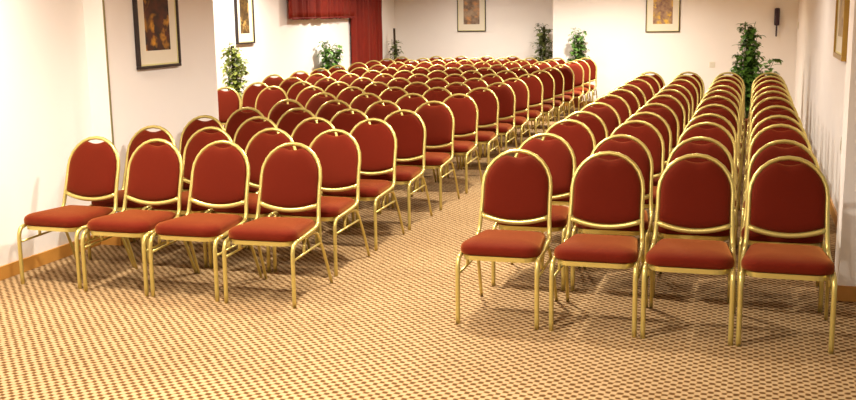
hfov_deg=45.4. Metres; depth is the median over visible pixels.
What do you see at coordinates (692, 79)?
banquet chair
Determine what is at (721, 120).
banquet chair
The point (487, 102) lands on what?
banquet chair
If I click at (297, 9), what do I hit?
valance
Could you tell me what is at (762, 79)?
banquet chair
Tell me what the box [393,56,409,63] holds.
banquet chair
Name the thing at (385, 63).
banquet chair
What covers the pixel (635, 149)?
banquet chair
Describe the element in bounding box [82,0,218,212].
wall pier
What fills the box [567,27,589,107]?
potted plant
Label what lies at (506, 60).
banquet chair
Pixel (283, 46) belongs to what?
wall
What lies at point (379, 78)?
banquet chair
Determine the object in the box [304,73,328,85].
banquet chair
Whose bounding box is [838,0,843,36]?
print
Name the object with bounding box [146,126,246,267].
banquet chair
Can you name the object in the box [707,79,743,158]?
banquet chair
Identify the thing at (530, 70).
banquet chair
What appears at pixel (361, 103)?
banquet chair
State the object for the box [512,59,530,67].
banquet chair
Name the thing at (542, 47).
potted plant
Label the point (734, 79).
banquet chair
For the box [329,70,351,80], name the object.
banquet chair
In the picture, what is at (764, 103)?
banquet chair
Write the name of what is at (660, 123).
banquet chair
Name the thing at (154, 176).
banquet chair
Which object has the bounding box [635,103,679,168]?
banquet chair
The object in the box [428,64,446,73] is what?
banquet chair
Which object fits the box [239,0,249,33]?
print
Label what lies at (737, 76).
banquet chair
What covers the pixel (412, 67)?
banquet chair
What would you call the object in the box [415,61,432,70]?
banquet chair
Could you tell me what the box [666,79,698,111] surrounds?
banquet chair
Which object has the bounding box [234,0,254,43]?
framed picture
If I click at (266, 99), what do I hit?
banquet chair
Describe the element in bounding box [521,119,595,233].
banquet chair
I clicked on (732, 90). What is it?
banquet chair
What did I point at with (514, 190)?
banquet chair
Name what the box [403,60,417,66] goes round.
banquet chair
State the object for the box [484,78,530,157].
banquet chair
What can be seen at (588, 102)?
baseboard
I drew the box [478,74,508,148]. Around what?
banquet chair
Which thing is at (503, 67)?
banquet chair
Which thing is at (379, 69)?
banquet chair
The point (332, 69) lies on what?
banquet chair
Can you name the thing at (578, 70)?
banquet chair
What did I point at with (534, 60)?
banquet chair
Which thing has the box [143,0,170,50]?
print
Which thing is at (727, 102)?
banquet chair
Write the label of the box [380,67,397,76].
banquet chair
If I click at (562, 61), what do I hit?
banquet chair
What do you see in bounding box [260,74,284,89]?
banquet chair
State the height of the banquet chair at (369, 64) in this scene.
0.936 m
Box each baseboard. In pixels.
[0,215,180,280]
[565,101,593,105]
[812,151,855,301]
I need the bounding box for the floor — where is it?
[0,106,855,399]
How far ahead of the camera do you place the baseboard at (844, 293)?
6.15 m
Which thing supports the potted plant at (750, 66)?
on the floor
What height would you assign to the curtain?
2.745 m
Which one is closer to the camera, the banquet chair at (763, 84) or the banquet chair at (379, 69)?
the banquet chair at (763, 84)
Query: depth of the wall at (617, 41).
18.40 m
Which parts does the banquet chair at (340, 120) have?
backrest, frame, leg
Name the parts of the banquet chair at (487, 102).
seat, backrest, frame, leg, leg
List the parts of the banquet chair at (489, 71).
frame, backrest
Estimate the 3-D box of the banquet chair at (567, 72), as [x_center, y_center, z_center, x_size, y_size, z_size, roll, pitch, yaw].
[2.004,-1.610,15.803,0.493,0.936,0.624,2,11,17]
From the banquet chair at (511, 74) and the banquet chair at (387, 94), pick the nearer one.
the banquet chair at (387, 94)
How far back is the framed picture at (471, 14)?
20.76 m
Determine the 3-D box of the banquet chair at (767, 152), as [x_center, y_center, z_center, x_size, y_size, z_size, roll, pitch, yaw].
[2.147,0.134,6.211,0.493,0.936,0.624,3,11,18]
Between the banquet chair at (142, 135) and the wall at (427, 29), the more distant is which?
the wall at (427, 29)
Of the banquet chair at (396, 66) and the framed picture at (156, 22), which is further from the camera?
the banquet chair at (396, 66)
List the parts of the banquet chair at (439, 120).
leg, seat frame, seat, frame, backrest, leg, leg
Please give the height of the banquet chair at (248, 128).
0.936 m
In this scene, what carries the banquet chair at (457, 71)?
on the floor
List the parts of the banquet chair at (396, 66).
backrest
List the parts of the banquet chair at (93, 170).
leg, seat frame, leg, seat, frame, leg, backrest, leg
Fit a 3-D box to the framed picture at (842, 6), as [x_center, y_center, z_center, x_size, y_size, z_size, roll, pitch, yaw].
[3.408,-1.664,8.410,0.040,1.000,0.920,2,11,17]
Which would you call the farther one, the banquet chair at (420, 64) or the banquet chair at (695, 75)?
the banquet chair at (420, 64)
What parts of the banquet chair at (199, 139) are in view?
leg, seat frame, seat, frame, leg, backrest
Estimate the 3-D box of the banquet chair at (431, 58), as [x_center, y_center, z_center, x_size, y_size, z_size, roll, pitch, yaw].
[0.080,-2.299,19.752,0.493,0.936,0.624,2,11,17]
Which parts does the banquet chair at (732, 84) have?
frame, backrest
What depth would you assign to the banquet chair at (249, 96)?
12.79 m
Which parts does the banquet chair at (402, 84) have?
backrest, frame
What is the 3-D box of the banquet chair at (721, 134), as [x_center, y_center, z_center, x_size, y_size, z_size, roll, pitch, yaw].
[1.960,-0.060,7.293,0.493,0.936,0.624,2,11,17]
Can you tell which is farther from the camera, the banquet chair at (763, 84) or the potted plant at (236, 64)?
the potted plant at (236, 64)
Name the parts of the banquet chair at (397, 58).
backrest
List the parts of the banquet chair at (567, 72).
backrest, frame, seat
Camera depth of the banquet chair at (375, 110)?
9.79 m
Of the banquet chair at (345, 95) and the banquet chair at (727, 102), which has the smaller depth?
the banquet chair at (727, 102)
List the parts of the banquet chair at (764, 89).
backrest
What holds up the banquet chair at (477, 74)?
on the floor
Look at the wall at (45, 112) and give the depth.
7.27 m
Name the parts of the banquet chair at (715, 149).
leg, seat, seat frame, backrest, frame, leg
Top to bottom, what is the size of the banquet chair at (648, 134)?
0.936 m
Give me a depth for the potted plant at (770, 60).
14.99 m
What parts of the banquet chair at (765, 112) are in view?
backrest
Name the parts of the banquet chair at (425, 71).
backrest, frame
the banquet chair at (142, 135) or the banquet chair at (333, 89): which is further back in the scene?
the banquet chair at (333, 89)
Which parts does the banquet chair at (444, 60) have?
backrest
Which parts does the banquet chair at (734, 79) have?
frame, backrest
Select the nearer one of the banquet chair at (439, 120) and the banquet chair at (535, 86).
the banquet chair at (439, 120)
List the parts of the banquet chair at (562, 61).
backrest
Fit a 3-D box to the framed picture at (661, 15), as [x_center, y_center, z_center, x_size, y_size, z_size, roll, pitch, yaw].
[4.203,-3.497,18.301,0.600,0.980,0.030,2,11,17]
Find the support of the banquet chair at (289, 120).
on the floor
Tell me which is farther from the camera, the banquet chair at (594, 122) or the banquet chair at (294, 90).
the banquet chair at (294, 90)
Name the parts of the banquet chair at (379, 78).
backrest, frame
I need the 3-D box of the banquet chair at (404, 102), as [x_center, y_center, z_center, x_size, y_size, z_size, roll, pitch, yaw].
[-0.238,-0.600,10.446,0.493,0.936,0.624,2,11,17]
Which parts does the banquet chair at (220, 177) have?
leg, leg, seat frame, seat, frame, leg, backrest, leg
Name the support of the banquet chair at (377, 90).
on the floor
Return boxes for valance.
[288,0,354,19]
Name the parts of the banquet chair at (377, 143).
leg, seat frame, seat, frame, backrest, leg, leg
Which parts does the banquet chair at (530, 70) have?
frame, backrest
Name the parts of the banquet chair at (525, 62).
backrest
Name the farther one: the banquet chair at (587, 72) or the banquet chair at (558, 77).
the banquet chair at (587, 72)
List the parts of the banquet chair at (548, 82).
seat, backrest, frame, leg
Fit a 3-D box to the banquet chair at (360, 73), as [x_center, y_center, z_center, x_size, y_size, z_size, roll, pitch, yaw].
[-1.155,-1.577,15.886,0.493,0.936,0.624,3,11,18]
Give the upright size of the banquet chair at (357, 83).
0.936 m
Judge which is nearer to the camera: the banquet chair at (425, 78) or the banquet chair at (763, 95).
the banquet chair at (763, 95)
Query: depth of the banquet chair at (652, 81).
13.05 m
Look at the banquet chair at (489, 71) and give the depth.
15.43 m
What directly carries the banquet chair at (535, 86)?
on the floor
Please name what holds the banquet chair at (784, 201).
on the floor
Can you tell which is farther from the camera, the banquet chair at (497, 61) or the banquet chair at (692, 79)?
the banquet chair at (497, 61)
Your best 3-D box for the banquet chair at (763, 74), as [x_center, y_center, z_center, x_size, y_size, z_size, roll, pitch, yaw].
[4.316,-1.135,12.998,0.493,0.936,0.624,2,11,18]
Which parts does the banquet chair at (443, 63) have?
backrest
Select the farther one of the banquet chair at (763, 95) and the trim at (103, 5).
the banquet chair at (763, 95)
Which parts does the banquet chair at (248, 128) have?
seat, backrest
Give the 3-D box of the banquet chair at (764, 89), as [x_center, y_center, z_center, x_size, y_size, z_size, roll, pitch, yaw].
[3.583,-0.705,10.700,0.493,0.936,0.624,3,11,18]
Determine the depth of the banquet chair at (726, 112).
8.85 m
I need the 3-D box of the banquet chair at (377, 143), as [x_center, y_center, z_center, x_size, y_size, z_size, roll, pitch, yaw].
[-0.519,-0.139,7.933,0.493,0.936,0.624,3,11,18]
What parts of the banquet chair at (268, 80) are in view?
backrest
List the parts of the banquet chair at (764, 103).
backrest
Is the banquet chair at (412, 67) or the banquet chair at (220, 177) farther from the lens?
the banquet chair at (412, 67)
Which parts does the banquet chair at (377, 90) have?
backrest, frame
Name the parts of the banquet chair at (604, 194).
leg, leg, seat frame, seat, frame, backrest, leg, leg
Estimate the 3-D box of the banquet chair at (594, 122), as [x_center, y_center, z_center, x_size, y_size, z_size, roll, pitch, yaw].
[1.204,-0.225,8.263,0.493,0.936,0.624,2,11,17]
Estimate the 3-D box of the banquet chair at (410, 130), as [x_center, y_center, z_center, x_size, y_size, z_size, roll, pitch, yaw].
[-0.288,-0.272,8.644,0.493,0.936,0.624,2,11,17]
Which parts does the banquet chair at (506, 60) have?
backrest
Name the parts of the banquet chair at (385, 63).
backrest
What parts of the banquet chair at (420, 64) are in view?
backrest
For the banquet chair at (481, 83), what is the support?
on the floor
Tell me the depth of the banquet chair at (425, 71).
15.74 m
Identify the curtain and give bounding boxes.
[350,0,382,64]
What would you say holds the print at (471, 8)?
attached to the framed picture at (471, 14)
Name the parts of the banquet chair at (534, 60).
backrest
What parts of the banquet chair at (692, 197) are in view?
leg, leg, seat frame, seat, frame, backrest, leg, leg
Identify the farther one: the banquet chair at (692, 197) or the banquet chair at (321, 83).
the banquet chair at (321, 83)
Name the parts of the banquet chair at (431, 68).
backrest, frame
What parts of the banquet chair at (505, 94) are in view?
seat, frame, backrest, leg, leg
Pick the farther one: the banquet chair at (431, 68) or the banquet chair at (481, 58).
the banquet chair at (481, 58)
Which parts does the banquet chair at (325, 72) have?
backrest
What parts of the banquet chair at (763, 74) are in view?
backrest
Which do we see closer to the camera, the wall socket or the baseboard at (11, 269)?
the baseboard at (11, 269)
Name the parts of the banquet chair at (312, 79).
backrest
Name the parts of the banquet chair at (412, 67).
backrest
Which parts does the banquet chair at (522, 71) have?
frame, backrest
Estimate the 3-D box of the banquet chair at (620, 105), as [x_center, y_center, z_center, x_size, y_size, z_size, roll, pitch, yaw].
[1.718,-0.528,9.884,0.493,0.936,0.624,2,11,17]
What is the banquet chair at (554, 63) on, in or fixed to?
on the floor
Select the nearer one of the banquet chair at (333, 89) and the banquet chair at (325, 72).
the banquet chair at (333, 89)
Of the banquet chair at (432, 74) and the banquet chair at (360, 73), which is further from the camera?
the banquet chair at (360, 73)
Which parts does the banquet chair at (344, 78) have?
backrest, frame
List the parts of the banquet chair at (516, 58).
backrest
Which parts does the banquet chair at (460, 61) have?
backrest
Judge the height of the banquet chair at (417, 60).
0.936 m
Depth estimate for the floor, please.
5.79 m
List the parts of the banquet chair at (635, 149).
leg, seat, seat frame, frame, backrest, leg, leg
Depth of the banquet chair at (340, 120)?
8.98 m
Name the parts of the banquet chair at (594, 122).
backrest, frame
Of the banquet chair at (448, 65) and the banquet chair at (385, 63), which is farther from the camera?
the banquet chair at (385, 63)
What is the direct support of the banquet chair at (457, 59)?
on the floor
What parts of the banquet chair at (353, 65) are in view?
backrest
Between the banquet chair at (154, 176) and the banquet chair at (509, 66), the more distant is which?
the banquet chair at (509, 66)
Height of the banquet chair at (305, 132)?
0.936 m
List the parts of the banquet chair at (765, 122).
backrest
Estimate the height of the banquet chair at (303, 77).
0.936 m
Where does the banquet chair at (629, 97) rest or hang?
on the floor
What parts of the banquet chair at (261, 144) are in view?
leg, seat frame, seat, frame, leg, backrest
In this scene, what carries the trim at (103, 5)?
attached to the wall pier at (169, 98)
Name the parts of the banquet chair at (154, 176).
leg, leg, seat frame, seat, leg, frame, backrest, leg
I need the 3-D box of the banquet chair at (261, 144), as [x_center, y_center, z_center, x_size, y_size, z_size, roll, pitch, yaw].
[-1.230,-0.021,7.346,0.493,0.936,0.624,2,11,18]
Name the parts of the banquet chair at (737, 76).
backrest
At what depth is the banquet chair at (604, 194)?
5.92 m
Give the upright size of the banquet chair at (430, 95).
0.936 m
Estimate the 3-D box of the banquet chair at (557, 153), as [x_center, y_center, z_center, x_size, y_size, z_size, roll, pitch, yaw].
[0.722,0.056,6.761,0.493,0.936,0.624,2,11,17]
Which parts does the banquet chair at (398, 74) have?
backrest, frame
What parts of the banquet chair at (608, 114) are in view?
frame, backrest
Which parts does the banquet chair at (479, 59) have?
backrest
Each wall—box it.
[0,0,92,265]
[213,0,394,126]
[394,0,552,61]
[553,0,798,103]
[794,0,845,213]
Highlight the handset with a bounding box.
[774,8,779,36]
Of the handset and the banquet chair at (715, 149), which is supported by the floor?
the banquet chair at (715, 149)
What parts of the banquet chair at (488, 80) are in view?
frame, backrest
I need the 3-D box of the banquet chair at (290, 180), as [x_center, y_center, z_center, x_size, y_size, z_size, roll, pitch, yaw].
[-0.952,0.135,6.463,0.493,0.936,0.624,2,11,16]
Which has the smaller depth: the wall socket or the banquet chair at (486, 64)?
the banquet chair at (486, 64)
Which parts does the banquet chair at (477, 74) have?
frame, backrest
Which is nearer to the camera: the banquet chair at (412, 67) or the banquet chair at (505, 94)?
the banquet chair at (505, 94)
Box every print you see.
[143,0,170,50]
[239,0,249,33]
[463,0,479,23]
[653,0,672,23]
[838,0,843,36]
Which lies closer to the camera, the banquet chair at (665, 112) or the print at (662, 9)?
the banquet chair at (665, 112)
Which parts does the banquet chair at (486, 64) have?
backrest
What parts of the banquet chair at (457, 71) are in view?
backrest, frame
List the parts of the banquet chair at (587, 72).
backrest, frame, seat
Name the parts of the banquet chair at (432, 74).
backrest, frame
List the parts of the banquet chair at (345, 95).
backrest, frame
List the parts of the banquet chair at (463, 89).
frame, backrest, leg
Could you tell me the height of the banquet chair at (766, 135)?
0.936 m
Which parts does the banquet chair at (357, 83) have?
backrest, frame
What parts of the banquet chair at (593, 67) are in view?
frame, backrest, seat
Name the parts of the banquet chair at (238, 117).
backrest, frame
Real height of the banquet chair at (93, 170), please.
0.936 m
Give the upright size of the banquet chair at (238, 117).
0.936 m
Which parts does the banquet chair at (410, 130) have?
leg, seat, seat frame, backrest, frame, leg, leg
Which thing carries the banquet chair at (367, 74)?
on the floor
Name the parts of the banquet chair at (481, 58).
backrest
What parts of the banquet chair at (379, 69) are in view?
backrest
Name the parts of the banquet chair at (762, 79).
backrest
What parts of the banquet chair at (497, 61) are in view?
backrest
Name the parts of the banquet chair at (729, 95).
frame, backrest, leg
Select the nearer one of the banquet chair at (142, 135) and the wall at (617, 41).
the banquet chair at (142, 135)
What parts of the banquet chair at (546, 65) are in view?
backrest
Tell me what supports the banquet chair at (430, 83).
on the floor
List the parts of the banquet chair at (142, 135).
leg, seat, seat frame, leg, frame, backrest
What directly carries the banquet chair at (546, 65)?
on the floor
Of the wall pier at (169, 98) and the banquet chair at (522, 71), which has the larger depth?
the banquet chair at (522, 71)
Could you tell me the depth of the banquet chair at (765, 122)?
7.88 m
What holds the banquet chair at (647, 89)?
on the floor
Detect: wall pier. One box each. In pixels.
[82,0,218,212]
[835,0,855,285]
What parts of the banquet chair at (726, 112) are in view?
backrest, frame, leg, leg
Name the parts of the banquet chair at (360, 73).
backrest, frame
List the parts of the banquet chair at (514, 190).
leg, leg, seat, seat frame, frame, backrest, leg, leg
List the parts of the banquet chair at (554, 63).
backrest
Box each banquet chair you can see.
[17,136,134,288]
[80,138,196,295]
[86,125,188,262]
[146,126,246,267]
[148,140,262,301]
[150,115,224,235]
[208,128,306,271]
[217,87,240,124]
[222,142,332,307]
[224,82,270,127]
[225,107,264,217]
[233,116,279,219]
[248,108,317,221]
[255,86,288,117]
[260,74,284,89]
[267,99,304,123]
[273,129,369,276]
[279,77,304,93]
[287,81,315,103]
[289,71,309,80]
[291,117,347,246]
[296,86,326,107]
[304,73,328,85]
[305,92,339,114]
[309,68,330,76]
[314,77,339,90]
[315,99,353,122]
[318,118,404,250]
[325,81,352,96]
[328,65,347,73]
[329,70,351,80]
[330,108,378,226]
[336,86,367,104]
[338,73,362,84]
[347,62,368,71]
[349,67,369,76]
[350,77,376,90]
[350,93,384,113]
[355,109,432,229]
[361,70,383,80]
[364,81,391,97]
[364,100,407,207]
[365,60,381,68]
[368,64,387,72]
[373,73,396,85]
[379,87,409,104]
[380,58,395,66]
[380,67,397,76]
[387,77,410,90]
[388,61,406,69]
[391,101,459,209]
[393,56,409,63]
[394,70,415,80]
[395,93,436,191]
[398,64,415,72]
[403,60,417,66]
[404,82,429,97]
[407,73,429,85]
[411,67,429,76]
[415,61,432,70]
[416,58,430,63]
[421,93,481,193]
[422,87,459,177]
[425,77,448,90]
[427,70,447,81]
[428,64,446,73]
[429,56,442,61]
[430,59,445,66]
[442,58,456,63]
[442,82,476,166]
[444,67,462,76]
[444,74,466,85]
[445,61,461,70]
[446,87,500,177]
[454,56,468,61]
[455,149,557,329]
[456,59,473,66]
[458,64,476,73]
[459,70,481,81]
[463,78,493,156]
[467,58,483,63]
[468,82,517,166]
[473,61,490,70]
[474,67,495,77]
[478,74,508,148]
[480,56,494,61]
[484,59,501,67]
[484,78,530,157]
[490,64,507,73]
[491,133,580,290]
[493,70,520,139]
[494,58,511,64]
[500,74,544,147]
[501,61,520,70]
[504,56,520,61]
[505,67,532,129]
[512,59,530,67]
[515,70,555,139]
[518,64,544,122]
[521,57,539,64]
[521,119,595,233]
[527,67,564,133]
[531,61,554,117]
[538,64,575,127]
[540,59,562,116]
[540,111,607,232]
[548,57,566,105]
[549,151,647,337]
[550,61,584,120]
[560,102,620,205]
[564,59,590,109]
[566,57,597,112]
[570,134,655,293]
[591,94,631,123]
[602,120,664,234]
[604,89,640,114]
[605,111,671,238]
[614,84,646,106]
[622,79,654,100]
[633,75,660,93]
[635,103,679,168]
[639,72,664,88]
[640,153,735,345]
[645,95,685,136]
[652,136,734,302]
[653,89,690,124]
[660,84,693,119]
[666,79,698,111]
[672,75,701,102]
[676,72,704,97]
[676,122,736,249]
[682,113,737,229]
[691,104,739,209]
[694,96,740,192]
[699,90,742,184]
[703,85,742,170]
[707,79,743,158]
[710,75,744,150]
[713,72,744,112]
[736,139,825,312]
[736,156,836,353]
[740,124,811,231]
[742,115,807,203]
[743,105,802,190]
[744,90,794,172]
[744,97,797,173]
[745,86,792,158]
[746,80,789,139]
[747,72,784,123]
[747,75,787,127]
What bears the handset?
attached to the wall at (617, 41)
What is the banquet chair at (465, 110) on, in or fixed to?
on the floor
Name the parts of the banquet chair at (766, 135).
leg, backrest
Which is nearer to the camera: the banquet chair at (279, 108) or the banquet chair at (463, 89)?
the banquet chair at (279, 108)
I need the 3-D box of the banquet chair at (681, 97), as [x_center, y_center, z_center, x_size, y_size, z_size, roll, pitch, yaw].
[2.435,-0.644,10.458,0.493,0.936,0.624,2,11,17]
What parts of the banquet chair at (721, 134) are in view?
frame, backrest, leg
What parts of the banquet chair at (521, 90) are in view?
seat, frame, backrest, leg, leg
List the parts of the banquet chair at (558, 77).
backrest, frame, seat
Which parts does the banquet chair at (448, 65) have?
backrest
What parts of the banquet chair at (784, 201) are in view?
leg, seat frame, backrest, frame, seat, leg, leg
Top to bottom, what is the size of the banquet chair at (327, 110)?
0.936 m
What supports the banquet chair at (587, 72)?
on the floor
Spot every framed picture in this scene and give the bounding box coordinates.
[132,0,181,69]
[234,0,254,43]
[457,0,485,31]
[645,0,679,31]
[833,0,849,60]
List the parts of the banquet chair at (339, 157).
leg, seat frame, seat, frame, backrest, leg, leg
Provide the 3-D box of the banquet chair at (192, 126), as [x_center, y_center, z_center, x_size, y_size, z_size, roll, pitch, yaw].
[-1.949,-0.201,8.395,0.493,0.936,0.624,2,11,17]
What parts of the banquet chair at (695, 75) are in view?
backrest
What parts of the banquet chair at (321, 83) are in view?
backrest, frame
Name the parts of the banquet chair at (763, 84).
backrest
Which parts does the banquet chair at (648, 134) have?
backrest, frame, seat frame, seat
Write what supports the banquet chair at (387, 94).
on the floor
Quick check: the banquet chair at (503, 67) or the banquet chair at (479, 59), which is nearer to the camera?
the banquet chair at (503, 67)
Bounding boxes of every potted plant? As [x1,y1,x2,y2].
[220,42,249,98]
[317,41,342,70]
[387,28,403,60]
[530,23,552,61]
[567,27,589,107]
[729,21,770,136]
[761,59,782,75]
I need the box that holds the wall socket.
[709,62,714,67]
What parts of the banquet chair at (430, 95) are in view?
backrest, frame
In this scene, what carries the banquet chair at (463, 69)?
on the floor
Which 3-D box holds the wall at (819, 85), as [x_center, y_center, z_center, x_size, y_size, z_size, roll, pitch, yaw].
[4.841,-2.003,12.634,0.150,2.750,13.800,2,11,17]
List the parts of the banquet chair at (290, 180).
leg, leg, seat frame, seat, frame, backrest, leg, leg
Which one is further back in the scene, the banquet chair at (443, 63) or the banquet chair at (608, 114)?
the banquet chair at (443, 63)
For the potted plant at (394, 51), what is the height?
1.460 m
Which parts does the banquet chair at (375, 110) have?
backrest, frame, leg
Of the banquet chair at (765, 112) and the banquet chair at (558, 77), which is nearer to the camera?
the banquet chair at (765, 112)
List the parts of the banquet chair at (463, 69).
frame, backrest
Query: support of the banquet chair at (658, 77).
on the floor
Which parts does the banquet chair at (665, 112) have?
backrest, frame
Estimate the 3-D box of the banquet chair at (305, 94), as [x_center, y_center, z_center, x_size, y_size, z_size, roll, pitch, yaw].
[-1.423,-0.816,11.730,0.493,0.936,0.624,2,11,18]
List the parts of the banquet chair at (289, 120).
backrest, frame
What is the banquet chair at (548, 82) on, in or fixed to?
on the floor
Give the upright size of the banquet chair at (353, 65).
0.936 m
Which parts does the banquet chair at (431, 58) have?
backrest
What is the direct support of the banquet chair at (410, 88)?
on the floor
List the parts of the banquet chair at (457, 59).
backrest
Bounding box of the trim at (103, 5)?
[102,0,118,211]
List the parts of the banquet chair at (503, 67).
backrest, frame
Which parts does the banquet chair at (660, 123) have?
backrest, frame, seat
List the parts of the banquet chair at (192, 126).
seat, backrest, frame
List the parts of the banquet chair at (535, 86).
seat, backrest, frame, leg, leg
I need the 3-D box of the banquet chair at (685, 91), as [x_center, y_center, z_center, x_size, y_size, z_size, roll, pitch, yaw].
[2.645,-0.766,11.114,0.493,0.936,0.624,2,11,17]
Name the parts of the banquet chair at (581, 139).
seat frame, seat, backrest, frame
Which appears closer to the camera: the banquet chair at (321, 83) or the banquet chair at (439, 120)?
the banquet chair at (439, 120)
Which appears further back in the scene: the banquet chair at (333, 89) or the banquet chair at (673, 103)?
the banquet chair at (333, 89)
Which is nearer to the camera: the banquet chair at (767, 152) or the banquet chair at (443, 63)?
the banquet chair at (767, 152)
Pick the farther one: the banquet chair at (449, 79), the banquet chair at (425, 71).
the banquet chair at (425, 71)
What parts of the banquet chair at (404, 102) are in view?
backrest, frame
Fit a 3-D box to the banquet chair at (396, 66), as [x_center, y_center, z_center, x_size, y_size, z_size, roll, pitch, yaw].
[-0.612,-1.894,17.585,0.493,0.936,0.624,3,11,18]
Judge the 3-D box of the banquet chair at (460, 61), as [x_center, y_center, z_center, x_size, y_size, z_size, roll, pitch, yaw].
[0.573,-1.983,17.975,0.493,0.936,0.624,2,11,18]
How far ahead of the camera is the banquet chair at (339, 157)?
7.31 m
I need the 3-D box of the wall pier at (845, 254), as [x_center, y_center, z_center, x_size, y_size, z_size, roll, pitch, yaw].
[3.385,-0.738,5.807,1.860,2.750,0.320,2,11,17]
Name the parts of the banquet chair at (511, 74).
backrest, frame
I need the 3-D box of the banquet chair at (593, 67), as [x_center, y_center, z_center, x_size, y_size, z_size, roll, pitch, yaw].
[2.726,-2.031,18.055,0.493,0.936,0.624,2,11,18]
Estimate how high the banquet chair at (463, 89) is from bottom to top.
0.936 m
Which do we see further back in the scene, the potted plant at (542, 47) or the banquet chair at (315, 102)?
the potted plant at (542, 47)
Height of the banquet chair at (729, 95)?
0.936 m
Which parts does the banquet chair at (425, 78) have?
frame, backrest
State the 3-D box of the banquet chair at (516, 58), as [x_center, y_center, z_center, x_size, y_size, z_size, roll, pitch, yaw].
[1.525,-2.237,19.290,0.493,0.936,0.624,2,11,17]
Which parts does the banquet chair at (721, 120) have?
frame, backrest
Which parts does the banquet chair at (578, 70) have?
frame, seat, backrest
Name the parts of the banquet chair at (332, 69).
backrest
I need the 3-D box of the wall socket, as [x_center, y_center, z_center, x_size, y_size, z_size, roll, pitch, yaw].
[5.061,-2.411,18.237,0.100,0.100,0.016,2,11,17]
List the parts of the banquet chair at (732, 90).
frame, backrest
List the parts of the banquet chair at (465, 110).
leg, seat, frame, seat frame, backrest, leg, leg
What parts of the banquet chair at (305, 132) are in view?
backrest, frame, leg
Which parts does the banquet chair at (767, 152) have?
leg, frame, seat, backrest, seat frame, leg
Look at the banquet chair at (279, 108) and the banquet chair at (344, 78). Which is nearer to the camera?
the banquet chair at (279, 108)
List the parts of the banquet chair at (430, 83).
frame, backrest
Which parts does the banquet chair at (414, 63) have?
backrest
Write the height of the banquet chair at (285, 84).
0.936 m
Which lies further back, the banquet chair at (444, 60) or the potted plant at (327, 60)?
the banquet chair at (444, 60)
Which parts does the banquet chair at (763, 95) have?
frame, backrest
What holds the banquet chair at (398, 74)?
on the floor
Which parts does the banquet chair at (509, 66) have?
backrest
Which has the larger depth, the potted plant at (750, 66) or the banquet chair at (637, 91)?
the potted plant at (750, 66)
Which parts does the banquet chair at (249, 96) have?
backrest, frame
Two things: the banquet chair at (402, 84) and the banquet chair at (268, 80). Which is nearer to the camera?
the banquet chair at (402, 84)
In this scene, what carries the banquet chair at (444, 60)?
on the floor
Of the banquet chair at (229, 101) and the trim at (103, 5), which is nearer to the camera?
the trim at (103, 5)
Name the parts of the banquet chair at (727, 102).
frame, backrest, leg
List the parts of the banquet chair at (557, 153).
leg, seat frame, seat, frame, backrest, leg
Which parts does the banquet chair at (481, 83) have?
frame, backrest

